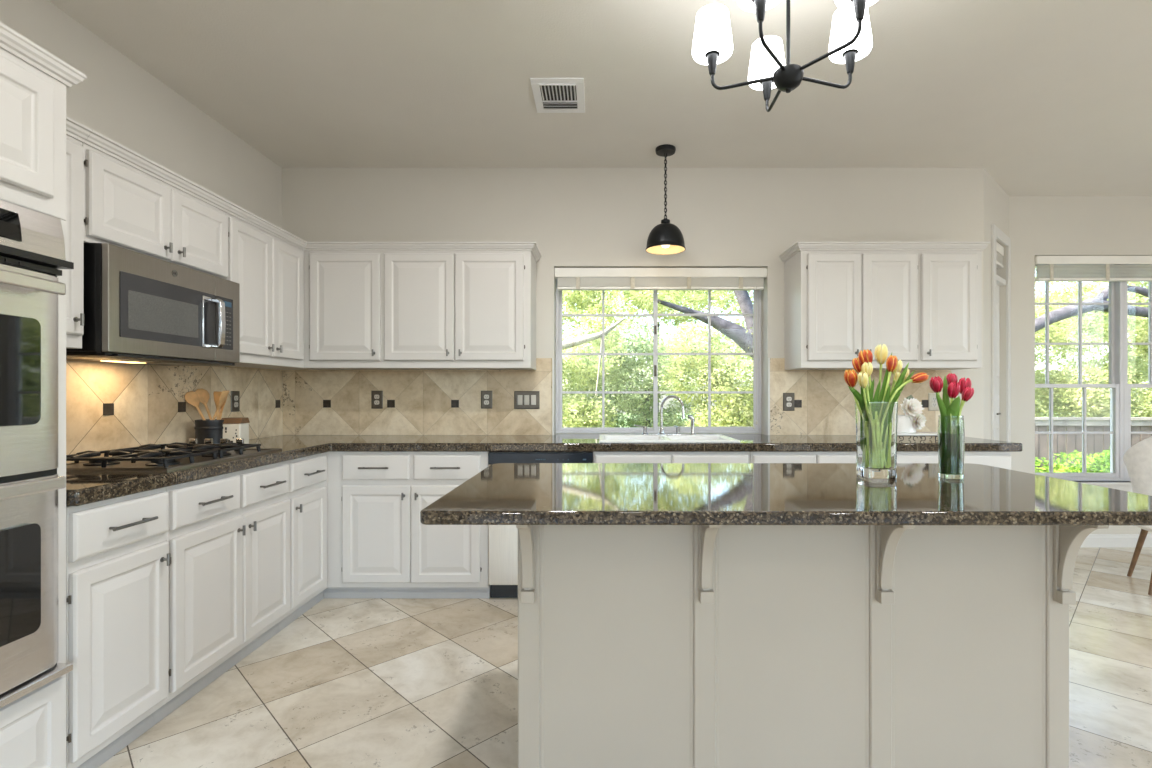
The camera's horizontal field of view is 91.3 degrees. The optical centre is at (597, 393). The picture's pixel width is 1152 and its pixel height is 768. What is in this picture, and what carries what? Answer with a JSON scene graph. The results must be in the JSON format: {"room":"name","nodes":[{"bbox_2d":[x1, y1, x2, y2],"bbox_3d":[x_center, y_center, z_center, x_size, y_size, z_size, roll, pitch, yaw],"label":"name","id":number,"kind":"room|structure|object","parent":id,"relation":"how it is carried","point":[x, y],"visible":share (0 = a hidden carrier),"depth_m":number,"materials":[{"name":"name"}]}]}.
{"room":"kitchen","nodes":[
{"label":"kitchen","id":0,"kind":"room"},
{"bbox_2d":[0,0,281,438],"bbox_3d":[-2.258,-0.173,0.350,0.200,2.743,7.500,0,0,0],"label":"wall","id":1,"kind":"structure","parent":0,"point":[118,99],"depth_m":2.68,"materials":[{"name":"paint"}]},
{"bbox_2d":[66,116,91,348],"bbox_3d":[-1.972,-0.552,1.833,0.366,0.784,0.355,0,0,0],"label":"upper cabinet","id":2,"kind":"object","parent":1,"relation":"attached to","point":[77,133],"visible":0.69,"depth_m":1.96,"materials":[{"name":"paint"}]},
{"bbox_2d":[82,129,232,278],"bbox_3d":[-1.972,-0.745,2.397,0.366,0.398,0.773,0,0,0],"label":"upper cabinet","id":3,"kind":"object","parent":1,"relation":"attached to","point":[133,202],"visible":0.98,"depth_m":2.29,"materials":[{"name":"paint"}]},
{"bbox_2d":[66,243,239,365],"bbox_3d":[-1.935,-0.340,2.408,0.441,0.412,0.749,0,0,0],"label":"microwave","id":4,"kind":"object","parent":3,"relation":"attached to","point":[139,308],"visible":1,"depth_m":2.25,"materials":[{"name":"silver metal"}]},
{"bbox_2d":[66,359,282,462],"bbox_3d":[-2.151,0.021,2.747,0.013,0.526,2.184,0,0,0],"label":"tile backsplash","id":5,"kind":"structure","parent":1,"relation":"attached to","point":[110,405],"depth_m":2.72,"materials":[{"name":"tile"}]},
{"bbox_2d":[231,391,239,411],"bbox_3d":[-2.143,0.046,3.335,0.009,0.122,0.078,0,0,0],"label":"wall outlet","id":6,"kind":"object","parent":5,"relation":"attached to","point":[235,395],"visible":1,"depth_m":3.33,"materials":[{"name":"grey metal"}]},
{"bbox_2d":[226,203,306,367],"bbox_3d":[-1.972,-0.552,3.157,0.366,0.784,0.744,0,0,0],"label":"upper cabinet","id":7,"kind":"object","parent":1,"relation":"attached to","point":[266,260],"visible":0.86,"depth_m":3.11,"materials":[{"name":"paint"}]},
{"bbox_2d":[48,0,1151,195],"bbox_3d":[2.021,-1.605,0.625,8.758,0.120,8.050,0,0,0],"label":"ceiling","id":8,"kind":"structure","parent":0,"point":[1046,97],"depth_m":2.75,"materials":[{"name":"paint"}]},
{"bbox_2d":[530,78,584,112],"bbox_3d":[-0.199,-1.536,2.917,0.262,0.018,0.331,0,0,0],"label":"ceiling vent","id":9,"kind":"object","parent":8,"relation":"in","point":[551,95],"visible":1,"depth_m":2.90,"materials":[{"name":"white metal"}]},
{"bbox_2d":[646,144,685,254],"bbox_3d":[0.429,-1.225,3.550,0.250,0.640,0.250,0,0,0],"label":"pendant light","id":10,"kind":"object","parent":8,"relation":"hanging from","point":[665,238],"visible":1,"depth_m":3.50,"materials":[{"name":"black metal"}]},
{"bbox_2d":[692,0,877,111],"bbox_3d":[0.654,-1.271,1.869,0.587,0.548,0.610,0,0,-17],"label":"chandelier","id":11,"kind":"object","parent":8,"relation":"hanging from","point":[851,35],"visible":1,"depth_m":1.89,"materials":[{"name":"white glass"}]},
{"bbox_2d":[98,547,1151,767],"bbox_3d":[2.021,1.258,0.625,8.758,0.120,8.050,0,0,0],"label":"floor","id":12,"kind":"structure","parent":0,"point":[349,682],"depth_m":2.26,"materials":[{"name":"tile"}]},
{"bbox_2d":[0,22,86,767],"bbox_3d":[-1.832,0.123,1.242,0.646,2.149,0.882,0,0,0],"label":"tall cabinet","id":13,"kind":"object","parent":12,"relation":"on","point":[34,81],"visible":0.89,"depth_m":1.55,"materials":[{"name":"paint"}]},
{"bbox_2d":[0,199,73,707],"bbox_3d":[-1.786,0.147,1.230,0.655,1.302,0.781,0,0,0],"label":"wall oven","id":14,"kind":"object","parent":13,"relation":"in","point":[32,243],"visible":1,"depth_m":1.50,"materials":[{"name":"silver metal"}]},
{"bbox_2d":[66,487,170,767],"bbox_3d":[-1.829,0.766,1.843,0.653,0.864,0.383,0,0,0],"label":"base cabinet","id":15,"kind":"object","parent":12,"relation":"on","point":[118,557],"visible":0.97,"depth_m":1.80,"materials":[{"name":"paint"}]},
{"bbox_2d":[66,434,1022,505],"bbox_3d":[0.140,0.308,2.825,4.594,0.049,2.338,0,0,0],"label":"countertop","id":16,"kind":"structure","parent":15,"relation":"on","point":[82,488],"depth_m":3.22,"materials":[{"name":"stone"}]},
{"bbox_2d":[66,438,281,471],"bbox_3d":[-1.827,0.251,2.425,0.517,0.066,0.750,0,0,0],"label":"gas cooktop","id":17,"kind":"object","parent":16,"relation":"in","point":[145,458],"visible":0.98,"depth_m":2.22,"materials":[{"name":"metal"}]},
{"bbox_2d":[194,419,223,447],"bbox_3d":[-2.034,0.210,2.960,0.140,0.147,0.140,0,0,0],"label":"utensil crock","id":18,"kind":"object","parent":16,"relation":"on","point":[207,428],"visible":0.63,"depth_m":2.90,"materials":[{"name":"ceramic"}]},
{"bbox_2d":[185,391,205,419],"bbox_3d":[-2.074,0.129,2.962,0.157,0.286,0.047,0,0,-12],"label":"wooden spoon","id":19,"kind":"object","parent":18,"relation":"in","point":[191,397],"visible":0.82,"depth_m":2.95,"materials":[{"name":"brown wood"}]},
{"bbox_2d":[185,391,199,406],"bbox_3d":[-2.123,0.030,2.952,0.068,0.087,0.033,0,0,-35],"label":"bowl","id":20,"kind":"object","parent":19,"relation":"on","point":[191,397],"depth_m":2.95,"materials":[{"name":"brown wood"}]},
{"bbox_2d":[195,388,211,419],"bbox_3d":[-2.054,0.122,2.988,0.141,0.300,0.054,0,0,0],"label":"wooden spoon","id":21,"kind":"object","parent":18,"relation":"in","point":[203,394],"visible":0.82,"depth_m":2.98,"materials":[{"name":"brown wood"}]},
{"bbox_2d":[195,388,209,403],"bbox_3d":[-2.099,0.016,2.990,0.065,0.087,0.036,0,0,-31],"label":"bowl","id":22,"kind":"object","parent":21,"relation":"on","point":[203,394],"depth_m":2.99,"materials":[{"name":"brown wood"}]},
{"bbox_2d":[213,391,221,419],"bbox_3d":[-2.006,0.129,2.980,0.063,0.282,0.013,0,0,0],"label":"wooden spatula","id":23,"kind":"object","parent":18,"relation":"in","point":[216,394],"visible":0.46,"depth_m":2.98,"materials":[{"name":"brown wood"}]},
{"bbox_2d":[212,390,228,419],"bbox_3d":[-1.999,0.128,2.930,0.138,0.288,0.064,0,0,0],"label":"wooden spoon","id":24,"kind":"object","parent":18,"relation":"in","point":[224,394],"visible":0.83,"depth_m":2.93,"materials":[{"name":"brown wood"}]},
{"bbox_2d":[219,398,226,419],"bbox_3d":[-1.995,0.133,2.992,0.086,0.276,0.026,0,0,8],"label":"wooden spatula","id":25,"kind":"object","parent":18,"relation":"in","point":[224,402],"visible":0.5,"depth_m":2.98,"materials":[{"name":"brown wood"}]},
{"bbox_2d":[221,417,249,443],"bbox_3d":[-1.937,0.206,3.010,0.102,0.155,0.104,0,0,-8],"label":"box","id":26,"kind":"object","parent":16,"relation":"on","point":[234,428],"visible":0.81,"depth_m":2.97,"materials":[{"name":"beige ceramic"}]},
{"bbox_2d":[634,395,684,434],"bbox_3d":[0.403,0.141,3.677,0.326,0.261,0.128,0,0,0],"label":"kitchen faucet","id":27,"kind":"object","parent":16,"relation":"on","point":[661,430],"visible":1,"depth_m":3.70,"materials":[{"name":"silver metal"}]},
{"bbox_2d":[599,434,739,441],"bbox_3d":[0.420,0.368,3.520,0.820,0.193,0.490,0,0,0],"label":"sink","id":28,"kind":"object","parent":16,"relation":"in","point":[602,437],"visible":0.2,"depth_m":3.66,"materials":[{"name":"ceramic"}]},
{"bbox_2d":[688,415,695,434],"bbox_3d":[0.621,0.205,3.712,0.055,0.133,0.039,0,0,-20],"label":"sprayer","id":29,"kind":"object","parent":28,"relation":"on","point":[690,417],"visible":1,"depth_m":3.70,"materials":[{"name":"silver metal"}]},
{"bbox_2d":[897,432,936,440],"bbox_3d":[1.899,0.259,3.400,0.400,0.047,0.170,0,0,0],"label":"serving stand","id":30,"kind":"object","parent":16,"relation":"on","point":[923,434],"visible":0.56,"depth_m":3.32,"materials":[{"name":"ceramic"}]},
{"bbox_2d":[897,415,915,432],"bbox_3d":[1.839,0.183,3.400,0.151,0.105,0.151,0,0,-39],"label":"pitcher","id":31,"kind":"object","parent":30,"relation":"on","point":[905,424],"visible":0.52,"depth_m":3.34,"materials":[{"name":"ceramic"}]},
{"bbox_2d":[900,398,924,419],"bbox_3d":[1.869,0.111,3.345,0.134,0.181,0.087,0,0,21],"label":"dahlia","id":32,"kind":"object","parent":31,"relation":"in","point":[912,407],"visible":0.98,"depth_m":3.34,"materials":[{"name":"white plant"}]},
{"bbox_2d":[914,413,926,429],"bbox_3d":[1.881,0.165,3.335,0.130,0.102,0.092,0,0,23],"label":"dahlia","id":33,"kind":"object","parent":30,"relation":"on","point":[920,420],"visible":0.99,"depth_m":3.32,"materials":[{"name":"white plant"}]},
{"bbox_2d":[152,461,289,724],"bbox_3d":[-1.829,0.766,2.435,0.653,0.864,0.799,0,0,0],"label":"base cabinet","id":34,"kind":"object","parent":12,"relation":"on","point":[228,535],"visible":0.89,"depth_m":2.32,"materials":[{"name":"paint"}]},
{"bbox_2d":[278,452,326,630],"bbox_3d":[-1.829,0.766,3.069,0.653,0.864,0.467,0,0,0],"label":"base cabinet","id":35,"kind":"object","parent":12,"relation":"on","point":[307,494],"visible":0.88,"depth_m":2.99,"materials":[{"name":"paint"}]},
{"bbox_2d":[323,452,490,597],"bbox_3d":[-1.394,0.766,3.521,1.525,0.864,0.653,0,0,0],"label":"base cabinet","id":36,"kind":"object","parent":12,"relation":"on","point":[378,545],"visible":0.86,"depth_m":3.23,"materials":[{"name":"paint"}]},
{"bbox_2d":[488,452,592,597],"bbox_3d":[-0.328,0.767,3.534,0.601,0.858,0.613,0,0,0],"label":"dishwasher","id":37,"kind":"object","parent":12,"relation":"on","point":[502,539],"visible":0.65,"depth_m":3.23,"materials":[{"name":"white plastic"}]},
{"bbox_2d":[489,452,592,452],"bbox_3d":[-0.328,0.718,3.550,0.601,0.760,0.580,0,0,0],"label":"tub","id":38,"kind":"object","parent":37,"relation":"in","point":[489,452],"depth_m":3.26,"materials":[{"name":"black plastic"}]},
{"bbox_2d":[593,452,749,462],"bbox_3d":[0.427,0.766,3.524,0.904,0.864,0.646,0,0,0],"label":"base cabinet","id":39,"kind":"object","parent":12,"relation":"on","point":[598,457],"visible":0.06,"depth_m":3.23,"materials":[{"name":"paint"}]},
{"bbox_2d":[750,452,855,462],"bbox_3d":[1.262,0.766,3.521,0.759,0.864,0.653,0,0,0],"label":"base cabinet","id":40,"kind":"object","parent":12,"relation":"on","point":[755,457],"visible":0.02,"depth_m":3.23,"materials":[{"name":"paint"}]},
{"bbox_2d":[516,525,1108,767],"bbox_3d":[0.553,0.758,1.836,1.556,0.880,0.791,0,0,0],"label":"kitchen island","id":41,"kind":"object","parent":12,"relation":"on","point":[640,646],"visible":0.7,"depth_m":1.59,"materials":[{"name":"paint"}]},
{"bbox_2d":[420,463,1151,525],"bbox_3d":[0.556,0.301,1.826,1.977,0.034,0.948,0,0,0],"label":"island countertop","id":42,"kind":"structure","parent":41,"relation":"on","point":[500,493],"depth_m":1.54,"materials":[{"name":"stone"}]},
{"bbox_2d":[855,402,897,478],"bbox_3d":[0.955,0.155,1.930,0.109,0.257,0.109,0,0,0],"label":"glass vase","id":43,"kind":"object","parent":42,"relation":"on","point":[876,451],"visible":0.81,"depth_m":1.88,"materials":[{"name":"clear glass"}]},
{"bbox_2d":[844,369,862,415],"bbox_3d":[0.910,0.084,1.923,0.163,0.335,0.042,0,0,-23],"label":"tulip","id":44,"kind":"object","parent":43,"relation":"in","point":[850,377],"visible":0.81,"depth_m":1.90,"materials":[{"name":"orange plant"}]},
{"bbox_2d":[852,357,861,372],"bbox_3d":[0.919,0.060,1.973,0.037,0.380,0.052,0,0,-13],"label":"tulip","id":45,"kind":"object","parent":43,"relation":"in","point":[856,363],"visible":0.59,"depth_m":1.97,"materials":[{"name":"orange plant"}]},
{"bbox_2d":[853,388,862,437],"bbox_3d":[0.904,0.099,1.919,0.092,0.236,0.016,0,0,-15],"label":"tulip leaf","id":46,"kind":"object","parent":43,"relation":"in","point":[853,388],"visible":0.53,"depth_m":1.92,"materials":[{"name":"green plant"}]},
{"bbox_2d":[857,372,868,405],"bbox_3d":[0.918,0.089,1.893,0.120,0.324,0.044,0,0,-28],"label":"tulip","id":47,"kind":"object","parent":43,"relation":"in","point":[862,378],"visible":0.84,"depth_m":1.87,"materials":[{"name":"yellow plant"}]},
{"bbox_2d":[858,349,872,395],"bbox_3d":[0.938,0.048,1.950,0.068,0.405,0.046,0,0,0],"label":"tulip","id":48,"kind":"object","parent":43,"relation":"in","point":[866,355],"visible":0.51,"depth_m":1.94,"materials":[{"name":"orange plant"}]},
{"bbox_2d":[861,362,872,401],"bbox_3d":[0.919,0.071,1.896,0.065,0.358,0.036,0,0,-27],"label":"tulip","id":49,"kind":"object","parent":43,"relation":"in","point":[866,367],"visible":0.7,"depth_m":1.88,"materials":[{"name":"yellow plant"}]},
{"bbox_2d":[874,344,891,401],"bbox_3d":[0.961,0.040,1.937,0.084,0.422,0.044,0,0,-6],"label":"tulip","id":50,"kind":"object","parent":43,"relation":"in","point":[881,351],"visible":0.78,"depth_m":1.92,"materials":[{"name":"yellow plant"}]},
{"bbox_2d":[873,372,900,401],"bbox_3d":[0.968,0.087,1.915,0.118,0.325,0.042,0,0,18],"label":"tulip","id":51,"kind":"object","parent":43,"relation":"in","point":[897,374],"visible":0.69,"depth_m":1.90,"materials":[{"name":"green plant"}]},
{"bbox_2d":[882,355,908,401],"bbox_3d":[0.978,0.060,1.906,0.137,0.381,0.035,0,0,25],"label":"tulip","id":52,"kind":"object","parent":43,"relation":"in","point":[891,363],"visible":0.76,"depth_m":1.90,"materials":[{"name":"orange plant"}]},
{"bbox_2d":[890,360,914,394],"bbox_3d":[1.006,0.065,1.953,0.184,0.372,0.038,0,0,-9],"label":"tulip","id":53,"kind":"object","parent":43,"relation":"in","point":[898,368],"visible":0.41,"depth_m":1.95,"materials":[{"name":"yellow plant"}]},
{"bbox_2d":[896,368,908,401],"bbox_3d":[0.999,0.081,1.930,0.138,0.340,0.043,0,0,-11],"label":"tulip","id":54,"kind":"object","parent":43,"relation":"in","point":[907,372],"visible":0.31,"depth_m":1.92,"materials":[{"name":"green plant"}]},
{"bbox_2d":[889,372,928,401],"bbox_3d":[1.015,0.090,1.885,0.181,0.321,0.033,0,0,6],"label":"tulip","id":55,"kind":"object","parent":43,"relation":"in","point":[921,377],"visible":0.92,"depth_m":1.88,"materials":[{"name":"orange plant"}]},
{"bbox_3d":[0.930,0.157,1.935,0.018,0.187,0.036,0,0,0],"label":"stem","id":56,"kind":"object","parent":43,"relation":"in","visible":0},
{"bbox_3d":[0.971,0.071,1.960,0.101,0.295,0.041,0,0,0],"label":"tulip leaf","id":57,"kind":"object","parent":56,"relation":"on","visible":0},
{"bbox_2d":[869,379,873,401],"bbox_3d":[0.939,0.081,1.930,0.026,0.268,0.059,0,0,34],"label":"tulip leaf","id":58,"kind":"object","parent":57,"relation":"on","point":[871,391],"visible":0.27,"depth_m":1.91,"materials":[{"name":"green plant"}]},
{"bbox_2d":[884,385,889,401],"bbox_3d":[0.965,0.091,1.916,0.022,0.247,0.075,0,0,-32],"label":"tulip leaf","id":59,"kind":"object","parent":57,"relation":"on","point":[887,396],"visible":0.27,"depth_m":1.89,"materials":[{"name":"green plant"}]},
{"bbox_2d":[937,415,964,478],"bbox_3d":[1.193,0.179,1.900,0.078,0.209,0.078,0,0,20],"label":"glass vase","id":60,"kind":"object","parent":42,"relation":"on","point":[951,431],"visible":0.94,"depth_m":1.87,"materials":[{"name":"clear glass"}]},
{"bbox_2d":[929,376,946,421],"bbox_3d":[1.165,0.104,1.890,0.095,0.328,0.041,0,0,0],"label":"tulip","id":61,"kind":"object","parent":60,"relation":"in","point":[936,384],"visible":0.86,"depth_m":1.88,"materials":[{"name":"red plant"}]},
{"bbox_2d":[942,373,957,409],"bbox_3d":[1.201,0.099,1.918,0.071,0.339,0.034,0,0,-42],"label":"tulip","id":62,"kind":"object","parent":60,"relation":"in","point":[951,377],"visible":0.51,"depth_m":1.90,"materials":[{"name":"green plant"}]},
{"bbox_2d":[947,382,959,415],"bbox_3d":[1.181,0.114,1.871,0.035,0.307,0.042,0,0,0],"label":"tulip","id":63,"kind":"object","parent":60,"relation":"in","point":[953,389],"visible":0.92,"depth_m":1.86,"materials":[{"name":"red plant"}]},
{"bbox_2d":[947,386,973,415],"bbox_3d":[1.209,0.122,1.873,0.090,0.292,0.047,0,0,0],"label":"tulip","id":64,"kind":"object","parent":60,"relation":"in","point":[955,409],"visible":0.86,"depth_m":1.87,"materials":[{"name":"green plant"}]},
{"bbox_2d":[958,377,971,415],"bbox_3d":[1.217,0.106,1.899,0.087,0.324,0.038,0,0,0],"label":"tulip","id":65,"kind":"object","parent":60,"relation":"in","point":[963,383],"visible":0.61,"depth_m":1.89,"materials":[{"name":"red plant"}]},
{"bbox_2d":[897,452,1010,469],"bbox_3d":[2.017,0.766,3.521,0.746,0.864,0.653,0,0,0],"label":"base cabinet","id":66,"kind":"object","parent":12,"relation":"on","point":[995,459],"visible":0.02,"depth_m":3.23,"materials":[{"name":"paint"}]},
{"bbox_2d":[1123,436,1151,594],"bbox_3d":[3.556,0.711,3.414,0.543,0.980,0.505,0,0,41],"label":"dining chair","id":67,"kind":"object","parent":12,"relation":"on","point":[1137,459],"visible":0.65,"depth_m":3.45,"materials":[{"name":"fabric"}]},
{"bbox_2d":[282,168,983,438],"bbox_3d":[0.241,-0.173,3.975,4.798,2.743,0.250,0,0,0],"label":"wall","id":68,"kind":"structure","parent":0,"point":[575,217],"depth_m":3.85,"materials":[{"name":"paint"}]},
{"bbox_2d":[262,242,540,369],"bbox_3d":[-1.271,-0.552,3.664,1.772,0.784,0.366,0,0,0],"label":"upper cabinet","id":69,"kind":"object","parent":68,"relation":"attached to","point":[368,305],"visible":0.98,"depth_m":3.51,"materials":[{"name":"paint"}]},
{"bbox_2d":[283,358,551,434],"bbox_3d":[-1.228,0.021,3.844,1.838,0.526,0.013,0,0,0],"label":"tile backsplash","id":70,"kind":"structure","parent":68,"relation":"attached to","point":[315,402],"depth_m":3.84,"materials":[{"name":"tile"}]},
{"bbox_2d":[371,391,382,408],"bbox_3d":[-1.502,0.041,3.835,0.078,0.122,0.009,0,0,0],"label":"wall outlet","id":71,"kind":"object","parent":70,"relation":"attached to","point":[376,396],"visible":1,"depth_m":3.83,"materials":[{"name":"grey metal"}]},
{"bbox_2d":[481,391,491,408],"bbox_3d":[-0.756,0.041,3.835,0.078,0.122,0.009,0,0,0],"label":"wall outlet","id":72,"kind":"object","parent":70,"relation":"attached to","point":[486,396],"visible":1,"depth_m":3.83,"materials":[{"name":"grey metal"}]},
{"bbox_2d":[514,391,539,408],"bbox_3d":[-0.481,0.044,3.834,0.172,0.122,0.012,0,0,0],"label":"light switch","id":73,"kind":"object","parent":70,"relation":"attached to","point":[522,399],"visible":1,"depth_m":3.83,"materials":[{"name":"grey metal"}]},
{"bbox_2d":[552,358,553,434],"bbox_3d":[-0.303,0.020,3.845,0.012,0.526,0.011,0,0,0],"label":"trim","id":74,"kind":"structure","parent":68,"relation":"attached to","point":[552,358],"depth_m":3.84,"materials":[{"name":"paint"}]},
{"bbox_2d":[556,277,761,433],"bbox_3d":[0.434,-0.294,4.027,1.462,1.156,0.095,0,0,0],"label":"window","id":75,"kind":"structure","parent":68,"relation":"in","point":[655,429],"depth_m":4.02,"materials":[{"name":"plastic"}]},
{"bbox_2d":[555,268,766,428],"bbox_3d":[0.434,-0.311,3.892,1.458,1.109,0.058,0,0,0],"label":"window blind","id":76,"kind":"object","parent":75,"relation":"attached to","point":[632,283],"visible":1,"depth_m":3.87,"materials":[{"name":"white fabric"}]},
{"bbox_2d":[768,358,769,434],"bbox_3d":[1.171,0.020,3.845,0.012,0.526,0.011,0,0,0],"label":"trim","id":77,"kind":"structure","parent":68,"relation":"attached to","point":[768,358],"depth_m":3.84,"materials":[{"name":"paint"}]},
{"bbox_2d":[770,358,950,434],"bbox_3d":[1.794,0.021,3.844,1.235,0.526,0.013,0,0,0],"label":"tile backsplash","id":78,"kind":"structure","parent":68,"relation":"attached to","point":[824,403],"depth_m":3.84,"materials":[{"name":"tile"}]},
{"bbox_2d":[783,393,794,410],"bbox_3d":[1.304,0.056,3.835,0.078,0.122,0.009,0,0,0],"label":"wall outlet","id":79,"kind":"object","parent":78,"relation":"attached to","point":[788,398],"visible":1,"depth_m":3.83,"materials":[{"name":"grey metal"}]},
{"bbox_2d":[928,393,939,410],"bbox_3d":[2.294,0.056,3.835,0.078,0.122,0.009,0,0,0],"label":"wall outlet","id":80,"kind":"object","parent":78,"relation":"attached to","point":[933,405],"visible":0.93,"depth_m":3.83,"materials":[{"name":"white plastic"}]},
{"bbox_2d":[779,242,990,369],"bbox_3d":[1.843,-0.552,3.664,1.201,0.784,0.366,0,0,0],"label":"upper cabinet","id":81,"kind":"object","parent":68,"relation":"attached to","point":[922,301],"visible":0.85,"depth_m":3.51,"materials":[{"name":"paint"}]},
{"bbox_2d":[984,169,1008,440],"bbox_3d":[2.873,-0.173,4.183,0.796,2.743,0.160,0,0,-44],"label":"wall","id":82,"kind":"structure","parent":0,"point":[996,200],"depth_m":4.05,"materials":[{"name":"paint"}]},
{"bbox_2d":[997,285,1000,440],"bbox_3d":[2.974,0.178,4.210,0.390,2.020,0.100,0,0,-44],"label":"door","id":83,"kind":"structure","parent":82,"relation":"in","point":[998,413],"depth_m":4.30,"materials":[{"name":"paint"}]},
{"bbox_2d":[997,242,1003,267],"bbox_3d":[2.974,-1.046,4.210,0.380,0.157,0.036,0,0,-44],"label":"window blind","id":84,"kind":"object","parent":82,"relation":"attached to","point":[1000,249],"visible":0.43,"depth_m":4.26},
{"bbox_2d":[991,224,1010,441],"bbox_3d":[2.964,-0.002,4.216,0.555,2.400,0.118,0,0,-44],"label":"trim","id":85,"kind":"structure","parent":82,"relation":"attached to","point":[996,233],"depth_m":4.04,"materials":[{"name":"paint"}]},
{"bbox_2d":[1009,196,1151,533],"bbox_3d":[4.708,-0.173,4.525,2.984,2.743,0.250,0,0,0],"label":"wall","id":86,"kind":"structure","parent":0,"point":[1038,225],"depth_m":4.40,"materials":[{"name":"paint"}]},
{"bbox_2d":[1035,264,1123,480],"bbox_3d":[3.755,-0.196,4.510,0.840,1.774,0.090,0,0,0],"label":"window","id":87,"kind":"structure","parent":86,"relation":"in","point":[1115,303],"depth_m":4.49,"materials":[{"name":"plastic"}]},
{"bbox_2d":[1035,256,1151,281],"bbox_3d":[4.175,-0.980,4.412,1.507,0.194,0.058,0,0,0],"label":"window blind","id":88,"kind":"object","parent":87,"relation":"attached to","point":[1045,273],"visible":1,"depth_m":4.39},
{"bbox_2d":[1074,481,1132,491],"bbox_3d":[4.175,0.739,4.412,1.591,0.095,0.095,0,0,0],"label":"trim","id":89,"kind":"structure","parent":86,"relation":"attached to","point":[1125,486],"depth_m":4.39,"materials":[{"name":"paint"}]},
{"bbox_2d":[1081,534,1151,546],"bbox_3d":[4.708,1.148,4.393,2.984,0.100,0.014,0,0,0],"label":"baseboard","id":90,"kind":"structure","parent":86,"relation":"attached to","point":[1092,540],"depth_m":4.39,"materials":[{"name":"paint"}]},
{"bbox_2d":[1124,264,1151,480],"bbox_3d":[4.596,-0.196,4.510,0.839,1.774,0.090,0,0,0],"label":"window","id":91,"kind":"structure","parent":86,"relation":"in","point":[1127,387],"depth_m":4.47,"materials":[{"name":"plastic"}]},
{"label":"outside","id":92,"kind":"structure","parent":0,"visible":0},
{"bbox_2d":[570,413,1138,464],"bbox_3d":[7.500,1.848,27.650,75.000,0.200,44.700,0,0,0],"label":"lawn","id":93,"kind":"structure","parent":92,"point":[680,414],"depth_m":41.18,"materials":[{"name":"green plant"}]},
{"bbox_2d":[562,324,627,427],"bbox_3d":[-1.593,0.180,11.009,4.346,3.150,2.109,0,0,6],"label":"tree","id":94,"kind":"object","parent":93,"relation":"on","point":[589,420],"visible":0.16,"depth_m":10.82,"materials":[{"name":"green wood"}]},
{"bbox_2d":[562,290,675,394],"bbox_3d":[-0.500,-0.425,8.061,3.221,4.362,2.015,0,0,0],"label":"oak tree","id":95,"kind":"object","parent":93,"relation":"on","point":[567,295],"visible":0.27,"depth_m":8.01,"materials":[{"name":"green plant"}]},
{"bbox_2d":[562,317,723,426],"bbox_3d":[0.967,0.026,11.681,3.538,3.456,2.349,0,0,6],"label":"tree","id":96,"kind":"object","parent":93,"relation":"on","point":[634,345],"visible":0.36,"depth_m":11.46,"materials":[{"name":"green plant"}]},
{"bbox_2d":[562,290,752,422],"bbox_3d":[1.624,-1.028,15.032,8.513,5.559,2.685,0,0,0],"label":"tree","id":97,"kind":"object","parent":93,"relation":"on","point":[567,310],"visible":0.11,"depth_m":14.76,"materials":[{"name":"plant"}]},
{"bbox_2d":[588,290,752,359],"bbox_3d":[1.858,-0.859,8.826,4.043,5.298,2.428,0,0,-4],"label":"oak tree","id":98,"kind":"object","parent":93,"relation":"on","point":[742,337],"visible":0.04,"depth_m":8.00,"materials":[{"name":"green plant"}]},
{"bbox_2d":[661,321,752,426],"bbox_3d":[3.135,0.188,10.705,3.831,3.135,2.133,0,0,0],"label":"tree","id":99,"kind":"object","parent":93,"relation":"on","point":[734,404],"visible":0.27,"depth_m":10.49,"materials":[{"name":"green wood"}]},
{"bbox_2d":[1035,449,1101,472],"bbox_3d":[6.199,1.248,7.668,1.013,1.001,0.861,0,0,32],"label":"shrub","id":100,"kind":"object","parent":93,"relation":"on","point":[1061,468],"visible":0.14,"depth_m":7.52,"materials":[{"name":"green plant"}]},
{"bbox_2d":[1035,290,1133,416],"bbox_3d":[8.571,-0.249,11.961,4.582,4.004,2.057,0,0,4],"label":"tree","id":101,"kind":"object","parent":93,"relation":"on","point":[1054,335],"visible":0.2,"depth_m":11.51,"materials":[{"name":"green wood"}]},
{"bbox_2d":[1071,450,1109,472],"bbox_3d":[6.868,1.225,7.430,1.056,1.046,0.778,0,0,-23],"label":"shrub","id":102,"kind":"object","parent":93,"relation":"on","point":[1105,460],"visible":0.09,"depth_m":7.35,"materials":[{"name":"green plant"}]},
{"bbox_2d":[1035,282,1147,349],"bbox_3d":[8.025,-0.887,9.248,5.041,5.358,2.702,0,0,0],"label":"oak tree","id":103,"kind":"object","parent":93,"relation":"on","point":[1062,313],"visible":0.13,"depth_m":9.43,"materials":[{"name":"green plant"}]},
{"bbox_2d":[1035,268,1150,412],"bbox_3d":[12.289,-1.689,15.936,10.600,6.880,3.032,0,0,0],"label":"tree","id":104,"kind":"object","parent":93,"relation":"on","point":[1041,357],"visible":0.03,"depth_m":15.86,"materials":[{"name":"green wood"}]},
{"bbox_2d":[1035,282,1151,428],"bbox_3d":[11.277,-0.343,11.640,4.790,4.192,2.316,0,0,4],"label":"tree","id":105,"kind":"object","parent":93,"relation":"on","point":[1143,409],"visible":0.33,"depth_m":11.46,"materials":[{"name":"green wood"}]},
{"bbox_2d":[1035,417,1151,472],"bbox_3d":[9.851,1.073,9.415,9.309,1.350,0.170,0,0,2],"label":"wooden fence","id":106,"kind":"object","parent":93,"relation":"on","point":[1067,443],"visible":0.15,"depth_m":9.46,"materials":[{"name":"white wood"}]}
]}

